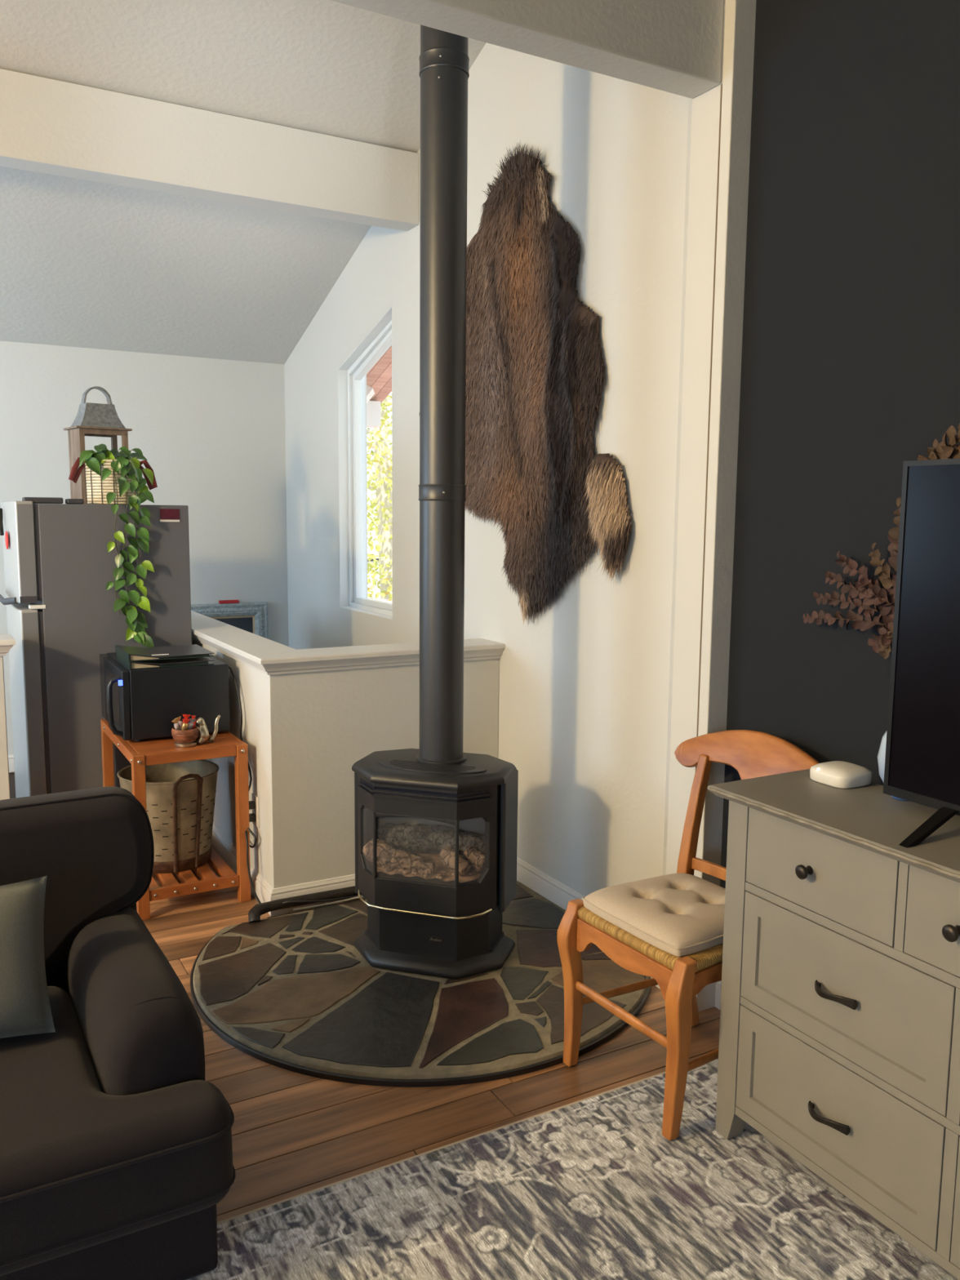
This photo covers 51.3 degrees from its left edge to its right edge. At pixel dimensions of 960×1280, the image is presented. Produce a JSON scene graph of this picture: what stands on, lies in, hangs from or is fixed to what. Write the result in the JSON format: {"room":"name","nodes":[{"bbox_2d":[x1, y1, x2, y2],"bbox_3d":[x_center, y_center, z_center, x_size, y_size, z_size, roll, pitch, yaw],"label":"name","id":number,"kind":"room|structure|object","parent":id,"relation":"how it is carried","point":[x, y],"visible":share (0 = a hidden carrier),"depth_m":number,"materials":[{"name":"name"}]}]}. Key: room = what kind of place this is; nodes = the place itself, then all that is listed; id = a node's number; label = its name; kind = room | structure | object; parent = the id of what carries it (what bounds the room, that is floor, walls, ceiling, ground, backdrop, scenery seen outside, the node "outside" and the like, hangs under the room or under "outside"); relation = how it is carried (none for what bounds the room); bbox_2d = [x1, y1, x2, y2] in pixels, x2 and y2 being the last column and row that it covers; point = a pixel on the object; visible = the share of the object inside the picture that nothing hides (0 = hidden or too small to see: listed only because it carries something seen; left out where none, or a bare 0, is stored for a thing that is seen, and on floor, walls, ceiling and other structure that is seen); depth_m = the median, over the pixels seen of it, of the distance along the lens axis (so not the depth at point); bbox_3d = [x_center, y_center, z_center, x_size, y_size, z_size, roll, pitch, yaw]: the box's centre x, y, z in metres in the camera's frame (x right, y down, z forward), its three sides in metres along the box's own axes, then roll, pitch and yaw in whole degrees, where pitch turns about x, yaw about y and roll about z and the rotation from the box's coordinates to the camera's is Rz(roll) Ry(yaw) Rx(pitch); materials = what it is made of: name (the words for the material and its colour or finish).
{"room":"living room","nodes":[
{"label":"living room","id":0,"kind":"room"},
{"bbox_2d":[0,633,16,799],"bbox_3d":[-2.366,0.541,3.703,1.206,1.053,0.203,-4,8,-29],"label":"wall","id":1,"kind":"structure","parent":0,"point":[6,641],"depth_m":3.90,"materials":[{"name":"grey paint"}]},
{"bbox_2d":[0,341,288,773],"bbox_3d":[-3.475,-0.393,5.236,5.060,2.600,0.120,-4,8,-29],"label":"wall","id":2,"kind":"structure","parent":0,"point":[211,432],"depth_m":6.02,"materials":[{"name":"white paint"}]},
{"bbox_2d":[8,754,14,772],"bbox_3d":[-3.452,0.755,5.323,5.060,0.100,0.015,-4,8,-29],"label":"baseboard","id":3,"kind":"structure","parent":2,"relation":"attached to","point":[11,757],"depth_m":5.74,"materials":[{"name":"white paint"}]},
{"bbox_2d":[191,601,268,639],"bbox_3d":[-1.583,0.024,6.267,0.517,0.508,0.037,-4,8,-29],"label":"chalkboard","id":4,"kind":"object","parent":2,"relation":"attached to","point":[251,617],"visible":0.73,"depth_m":6.29,"materials":[{"name":"grey wood"}]},
{"bbox_2d":[218,600,239,604],"bbox_3d":[-1.568,-0.239,6.240,0.121,0.020,0.032,-4,8,-29],"label":"eraser","id":5,"kind":"object","parent":4,"relation":"on","point":[221,602],"visible":1,"depth_m":6.22,"materials":[{"name":"red"}]},
{"bbox_2d":[0,0,486,364],"bbox_3d":[-2.464,-2.120,3.281,5.350,1.593,4.096,-4,8,-29],"label":"ceiling","id":6,"kind":"structure","parent":0,"point":[84,263],"depth_m":4.46,"materials":[{"name":"grey paint"}]},
{"bbox_2d":[0,68,418,231],"bbox_3d":[-2.513,-1.909,3.341,5.060,0.308,0.129,-4,8,-29],"label":"ceiling beam","id":7,"kind":"structure","parent":6,"relation":"attached to","point":[48,126],"depth_m":4.04,"materials":[{"name":"grey paint"}]},
{"bbox_2d":[191,610,505,915],"bbox_3d":[-0.891,0.423,4.848,1.015,1.025,2.238,-4,8,-29],"label":"wall","id":8,"kind":"structure","parent":0,"point":[309,715],"depth_m":3.82,"materials":[{"name":"grey paint"}]},
{"bbox_2d":[251,792,259,828],"bbox_3d":[-0.872,0.662,3.877,0.006,0.120,0.080,-4,8,-29],"label":"wall outlet","id":9,"kind":"object","parent":8,"relation":"attached to","point":[254,797],"visible":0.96,"depth_m":3.86,"materials":[{"name":"white plastic"}]},
{"bbox_2d":[244,813,361,903],"bbox_3d":[-0.686,0.847,3.809,0.617,0.322,0.263,2,7,12],"label":"power cord","id":10,"kind":"object","parent":9,"relation":"attached to","point":[251,815],"visible":0.6,"depth_m":3.80,"materials":[{"name":"black plastic"}]},
{"bbox_2d":[8,772,719,1222],"bbox_3d":[-1.251,1.388,1.680,5.300,0.200,8.812,-4,8,-29],"label":"floor","id":11,"kind":"structure","parent":0,"point":[294,1134],"depth_m":2.58,"materials":[{"name":"brown wood"}]},
{"bbox_2d":[0,497,191,798],"bbox_3d":[-1.771,0.139,4.547,0.760,1.549,0.674,-4,8,-29],"label":"refrigerator","id":12,"kind":"object","parent":11,"relation":"on","point":[59,566],"visible":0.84,"depth_m":4.20,"materials":[{"name":"grey metal"}]},
{"bbox_2d":[0,507,4,535],"bbox_3d":[-2.083,-0.514,4.341,0.024,0.118,0.097,-4,8,-29],"label":"clip","id":13,"kind":"object","parent":12,"relation":"attached to","point":[2,531],"visible":1,"depth_m":4.33,"materials":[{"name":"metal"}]},
{"bbox_2d":[4,531,8,549],"bbox_3d":[-1.988,-0.419,4.197,0.012,0.074,0.088,-4,8,-29],"label":"magnet","id":14,"kind":"object","parent":12,"relation":"attached to","point":[6,540],"visible":1,"depth_m":4.17,"materials":[{"name":"red plastic"}]},
{"bbox_2d":[63,386,132,504],"bbox_3d":[-1.754,-0.891,4.591,0.248,0.534,0.200,-5,9,-38],"label":"lantern","id":15,"kind":"object","parent":12,"relation":"on","point":[93,420],"visible":0.79,"depth_m":4.53,"materials":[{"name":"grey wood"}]},
{"bbox_2d":[68,457,157,504],"bbox_3d":[-1.590,-0.688,4.328,0.266,0.198,0.266,3,8,16],"label":"wicker planter","id":16,"kind":"object","parent":12,"relation":"on","point":[97,490],"visible":0.56,"depth_m":4.26,"materials":[{"name":"brown wicker"}]},
{"bbox_2d":[79,444,154,647],"bbox_3d":[-1.545,-0.402,4.290,0.295,0.870,0.287,-4,8,-29],"label":"pothos","id":17,"kind":"object","parent":16,"relation":"in","point":[92,460],"visible":0.97,"depth_m":4.23,"materials":[{"name":"green plant"}]},
{"bbox_2d":[160,508,179,521],"bbox_3d":[-1.340,-0.538,4.314,0.082,0.055,0.004,-4,8,-29],"label":"photo","id":18,"kind":"object","parent":12,"relation":"attached to","point":[165,513],"visible":1,"depth_m":4.31,"materials":[{"name":"red paper"}]},
{"bbox_2d":[100,719,250,919],"bbox_3d":[-1.250,0.674,4.050,0.426,0.622,0.746,-4,8,-29],"label":"wooden stand","id":19,"kind":"object","parent":11,"relation":"on","point":[154,751],"visible":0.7,"depth_m":3.80,"materials":[{"name":"brown wood"}]},
{"bbox_2d":[99,652,230,741],"bbox_3d":[-1.317,0.216,4.066,0.454,0.280,0.531,-4,8,-29],"label":"microwave","id":20,"kind":"object","parent":19,"relation":"on","point":[137,704],"visible":0.94,"depth_m":3.84,"materials":[{"name":"black"}]},
{"bbox_2d":[116,653,213,670],"bbox_3d":[-1.250,0.073,3.959,0.316,0.030,0.285,-4,8,-29],"label":"binder","id":21,"kind":"object","parent":20,"relation":"on","point":[131,665],"visible":0.64,"depth_m":3.86,"materials":[{"name":"grey plastic"}]},
{"bbox_2d":[115,644,214,662],"bbox_3d":[-1.252,0.042,3.963,0.323,0.029,0.290,-4,8,-29],"label":"binder","id":22,"kind":"object","parent":21,"relation":"on","point":[130,654],"visible":1,"depth_m":3.90,"materials":[{"name":"grey plastic"}]},
{"bbox_2d":[228,666,255,809],"bbox_3d":[-0.952,0.376,3.934,0.048,0.531,0.272,-4,8,-29],"label":"power cord","id":23,"kind":"object","parent":20,"relation":"attached to","point":[251,803],"visible":0.74,"depth_m":3.93,"materials":[{"name":"black plastic"}]},
{"bbox_2d":[117,759,218,873],"bbox_3d":[-1.242,0.688,4.002,0.388,0.399,0.388,0,7,-4],"label":"bucket","id":24,"kind":"object","parent":19,"relation":"on","point":[180,797],"visible":0.65,"depth_m":3.88,"materials":[{"name":"metal"}]},
{"bbox_2d":[171,715,220,747],"bbox_3d":[-1.073,0.343,3.780,0.184,0.104,0.100,-4,8,-29],"label":"dish","id":25,"kind":"object","parent":19,"relation":"on","point":[200,734],"visible":1,"depth_m":3.75,"materials":[{"name":"brown ceramic"}]},
{"bbox_2d":[171,717,181,730],"bbox_3d":[-1.133,0.316,3.729,0.019,0.052,0.038,3,8,17],"label":"candy","id":26,"kind":"object","parent":25,"relation":"in","point":[177,726],"visible":1,"depth_m":3.73,"materials":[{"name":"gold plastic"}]},
{"bbox_2d":[174,715,182,728],"bbox_3d":[-1.134,0.314,3.769,0.033,0.050,0.025,2,7,8],"label":"candy","id":27,"kind":"object","parent":25,"relation":"in","point":[180,722],"visible":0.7,"depth_m":3.77,"materials":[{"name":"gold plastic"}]},
{"bbox_2d":[171,726,199,743],"bbox_3d":[-1.109,0.357,3.761,0.100,0.054,0.100,-4,8,-29],"label":"bowl","id":28,"kind":"object","parent":25,"relation":"on","point":[186,736],"depth_m":3.73,"materials":[{"name":"brown ceramic"}]},
{"bbox_2d":[181,718,190,730],"bbox_3d":[-1.100,0.317,3.735,0.031,0.050,0.025,-4,9,-34],"label":"candy","id":29,"kind":"object","parent":25,"relation":"in","point":[184,726],"visible":1,"depth_m":3.73,"materials":[{"name":"gold metal"}]},
{"bbox_2d":[182,714,190,724],"bbox_3d":[-1.105,0.303,3.759,0.032,0.051,0.019,1,7,2],"label":"candy","id":30,"kind":"object","parent":25,"relation":"in","point":[185,716],"visible":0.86,"depth_m":3.75,"materials":[{"name":"red food"}]},
{"bbox_2d":[186,718,196,729],"bbox_3d":[-1.085,0.317,3.749,0.035,0.050,0.025,2,7,9],"label":"candy","id":31,"kind":"object","parent":25,"relation":"in","point":[190,725],"visible":0.96,"depth_m":3.74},
{"bbox_2d":[191,715,195,728],"bbox_3d":[-1.084,0.308,3.773,0.019,0.052,0.031,-1,7,-13],"label":"candy","id":32,"kind":"object","parent":25,"relation":"in","point":[193,716],"visible":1,"depth_m":3.77,"materials":[{"name":"red food"}]},
{"bbox_2d":[190,880,651,1087],"bbox_3d":[-0.194,1.083,3.250,1.385,0.031,1.294,-4,8,-29],"label":"hearth pad","id":33,"kind":"object","parent":11,"relation":"on","point":[294,992],"visible":0.73,"depth_m":3.02,"materials":[{"name":"black stone"}]},
{"bbox_2d":[248,885,364,922],"bbox_3d":[-0.570,0.983,3.775,0.636,0.055,0.100,-4,8,-29],"label":"gas line","id":34,"kind":"object","parent":33,"relation":"on","point":[257,910],"visible":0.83,"depth_m":3.73,"materials":[{"name":"black metal"}]},
{"bbox_2d":[351,748,518,979],"bbox_3d":[-0.157,0.724,3.348,0.528,0.656,0.392,3,8,17],"label":"gas stove","id":35,"kind":"object","parent":33,"relation":"on","point":[436,845],"visible":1,"depth_m":3.23,"materials":[{"name":"black metal"}]},
{"bbox_2d":[416,24,469,764],"bbox_3d":[-0.117,-0.999,3.168,0.167,2.816,0.167,-4,8,-29],"label":"flue pipe","id":36,"kind":"object","parent":35,"relation":"on","point":[444,60],"visible":1,"depth_m":3.14,"materials":[{"name":"black metal"}]},
{"bbox_2d":[186,1058,958,1279],"bbox_3d":[-0.128,1.381,0.978,3.190,0.010,2.414,-4,8,-29],"label":"area rug","id":37,"kind":"object","parent":11,"relation":"on","point":[592,1188],"visible":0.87,"depth_m":2.14,"materials":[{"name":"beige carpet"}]},
{"bbox_2d":[0,786,235,1279],"bbox_3d":[-1.539,0.854,1.843,1.947,0.790,0.976,-4,8,-29],"label":"sofa","id":38,"kind":"object","parent":37,"relation":"on","point":[116,1150],"visible":0.95,"depth_m":1.95,"materials":[{"name":"grey fabric"}]},
{"bbox_2d":[0,875,55,1038],"bbox_3d":[-1.115,0.690,2.091,0.401,0.313,0.186,-3,8,-25],"label":"throw pillow","id":39,"kind":"object","parent":38,"relation":"on","point":[24,1002],"visible":1,"depth_m":2.11,"materials":[{"name":"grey fabric"}]},
{"bbox_2d":[0,786,151,973],"bbox_3d":[-1.265,0.608,2.328,0.967,0.415,0.214,-4,8,-29],"label":"cushion","id":40,"kind":"object","parent":38,"relation":"on","point":[92,846],"depth_m":2.41,"materials":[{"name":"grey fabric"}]},
{"bbox_2d":[707,768,959,1279],"bbox_3d":[1.004,0.837,1.921,0.369,0.873,1.302,-4,8,-29],"label":"dresser","id":41,"kind":"object","parent":37,"relation":"on","point":[839,1029],"visible":0.99,"depth_m":2.07,"materials":[{"name":"grey paint"}]},
{"bbox_2d":[809,760,872,788],"bbox_3d":[0.858,0.315,2.375,0.116,0.043,0.116,-4,8,-29],"label":"router","id":42,"kind":"object","parent":41,"relation":"on","point":[837,774],"visible":1,"depth_m":2.34,"materials":[{"name":"white plastic"}]},
{"bbox_2d":[877,729,907,800],"bbox_3d":[0.952,0.253,2.230,0.120,0.204,0.120,-4,8,-29],"label":"ceramic vase","id":43,"kind":"object","parent":41,"relation":"on","point":[882,753],"visible":0.09,"depth_m":2.23,"materials":[{"name":"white ceramic"}]},
{"bbox_2d":[883,458,959,847],"bbox_3d":[1.163,0.065,1.601,0.351,0.741,1.200,-4,8,-29],"label":"television","id":44,"kind":"object","parent":41,"relation":"on","point":[922,757],"visible":1,"depth_m":2.05,"materials":[{"name":"black plastic"}]},
{"bbox_2d":[556,729,819,1141],"bbox_3d":[0.550,0.719,2.671,0.539,0.910,0.595,-4,8,-29],"label":"dining chair","id":45,"kind":"object","parent":11,"relation":"on","point":[753,753],"visible":0.43,"depth_m":2.67,"materials":[{"name":"brown wood"}]},
{"bbox_2d":[582,873,725,956],"bbox_3d":[0.529,0.704,2.636,0.385,0.056,0.385,-4,8,-29],"label":"seat cushion","id":46,"kind":"object","parent":45,"relation":"on","point":[678,914],"visible":0.85,"depth_m":2.57,"materials":[{"name":"beige fabric"}]},
{"bbox_2d":[331,0,724,98],"bbox_3d":[-1.540,-2.012,1.520,5.003,1.218,0.121,-4,8,-29],"label":"header beam","id":47,"kind":"structure","parent":0,"point":[674,46],"depth_m":2.58,"materials":[{"name":"grey paint"}]},
{"bbox_2d":[284,0,959,957],"bbox_3d":[0.945,-0.684,2.646,0.170,3.910,8.812,-4,8,-29],"label":"wall","id":48,"kind":"structure","parent":0,"point":[584,686],"depth_m":3.04,"materials":[{"name":"grey paint"}]},
{"bbox_2d":[337,306,392,619],"bbox_3d":[-0.544,-0.905,5.279,0.149,1.526,0.724,-4,8,-29],"label":"window","id":49,"kind":"structure","parent":48,"relation":"in","point":[352,373],"depth_m":5.55,"materials":[{"name":"white plastic"}]},
{"bbox_2d":[418,140,631,626],"bbox_3d":[0.092,-0.973,3.878,0.075,1.824,1.609,-4,8,-29],"label":"animal hide","id":50,"kind":"object","parent":48,"relation":"attached to","point":[535,370],"visible":0.9,"depth_m":3.70,"materials":[{"name":"brown fur"}]},
{"bbox_2d":[516,857,584,910],"bbox_3d":[0.327,0.978,3.749,0.015,0.100,1.066,-4,8,-29],"label":"baseboard","id":51,"kind":"structure","parent":48,"relation":"attached to","point":[544,885],"depth_m":3.87,"materials":[{"name":"white paint"}]},
{"bbox_2d":[649,977,716,1011],"bbox_3d":[0.643,1.063,3.149,0.090,0.110,0.221,-4,8,-29],"label":"baseboard","id":52,"kind":"object","parent":48,"relation":"attached to","point":[705,998],"visible":0.14,"depth_m":3.06,"materials":[{"name":"white paint"}]},
{"bbox_2d":[662,0,725,875],"bbox_3d":[0.687,-0.800,2.984,0.175,3.950,0.204,-4,8,-29],"label":"door frame","id":53,"kind":"structure","parent":48,"relation":"attached to","point":[704,109],"depth_m":2.95,"materials":[{"name":"grey paint"}]},
{"bbox_2d":[715,980,721,1009],"bbox_3d":[1.869,1.346,1.053,0.015,0.100,4.690,-4,8,-29],"label":"baseboard","id":54,"kind":"structure","parent":48,"relation":"attached to","point":[718,984],"depth_m":3.06,"materials":[{"name":"white paint"}]},
{"bbox_2d":[693,0,755,967],"bbox_3d":[0.710,-0.586,2.883,0.095,3.450,0.042,-4,8,-29],"label":"trim","id":55,"kind":"structure","parent":48,"relation":"attached to","point":[740,15],"depth_m":2.84,"materials":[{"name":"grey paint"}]},
{"bbox_2d":[802,423,959,658],"bbox_3d":[1.026,-0.225,2.317,0.068,0.562,0.695,-4,8,-29],"label":"dried plant","id":56,"kind":"object","parent":48,"relation":"attached to","point":[883,599],"visible":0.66,"depth_m":2.42,"materials":[{"name":"brown plant"}]},
{"label":"outside","id":57,"kind":"structure","parent":0,"visible":0},
{"bbox_3d":[5.725,2.050,20.837,50.000,0.200,50.000,-4,8,-29],"label":"ground","id":58,"kind":"structure","parent":57,"visible":0},
{"bbox_2d":[367,480,380,598],"bbox_3d":[-1.293,-0.116,16.736,7.000,5.000,0.350,-4,8,-29],"label":"building","id":59,"kind":"structure","parent":58,"relation":"on","point":[369,495],"depth_m":16.16,"materials":[{"name":"white"}]},
{"bbox_2d":[366,394,392,600],"bbox_3d":[-1.081,-1.436,11.404,6.097,8.967,5.858,3,8,20],"label":"tree","id":60,"kind":"object","parent":58,"relation":"on","point":[383,468],"visible":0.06,"depth_m":11.68,"materials":[{"name":"green plant"}]},
{"bbox_2d":[367,597,392,603],"bbox_3d":[-0.189,1.512,8.645,3.300,3.824,4.401,-4,8,-29],"label":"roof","id":61,"kind":"structure","parent":58,"relation":"on","point":[378,599],"depth_m":10.13,"materials":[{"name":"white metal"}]},
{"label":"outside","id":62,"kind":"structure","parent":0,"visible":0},
{"bbox_2d":[366,345,391,427],"bbox_3d":[-0.269,-1.939,5.718,0.833,1.928,3.400,-4,8,-29],"label":"roof overhang","id":63,"kind":"object","parent":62,"point":[379,378],"visible":0.12,"depth_m":7.08,"materials":[{"name":"brown wood"}]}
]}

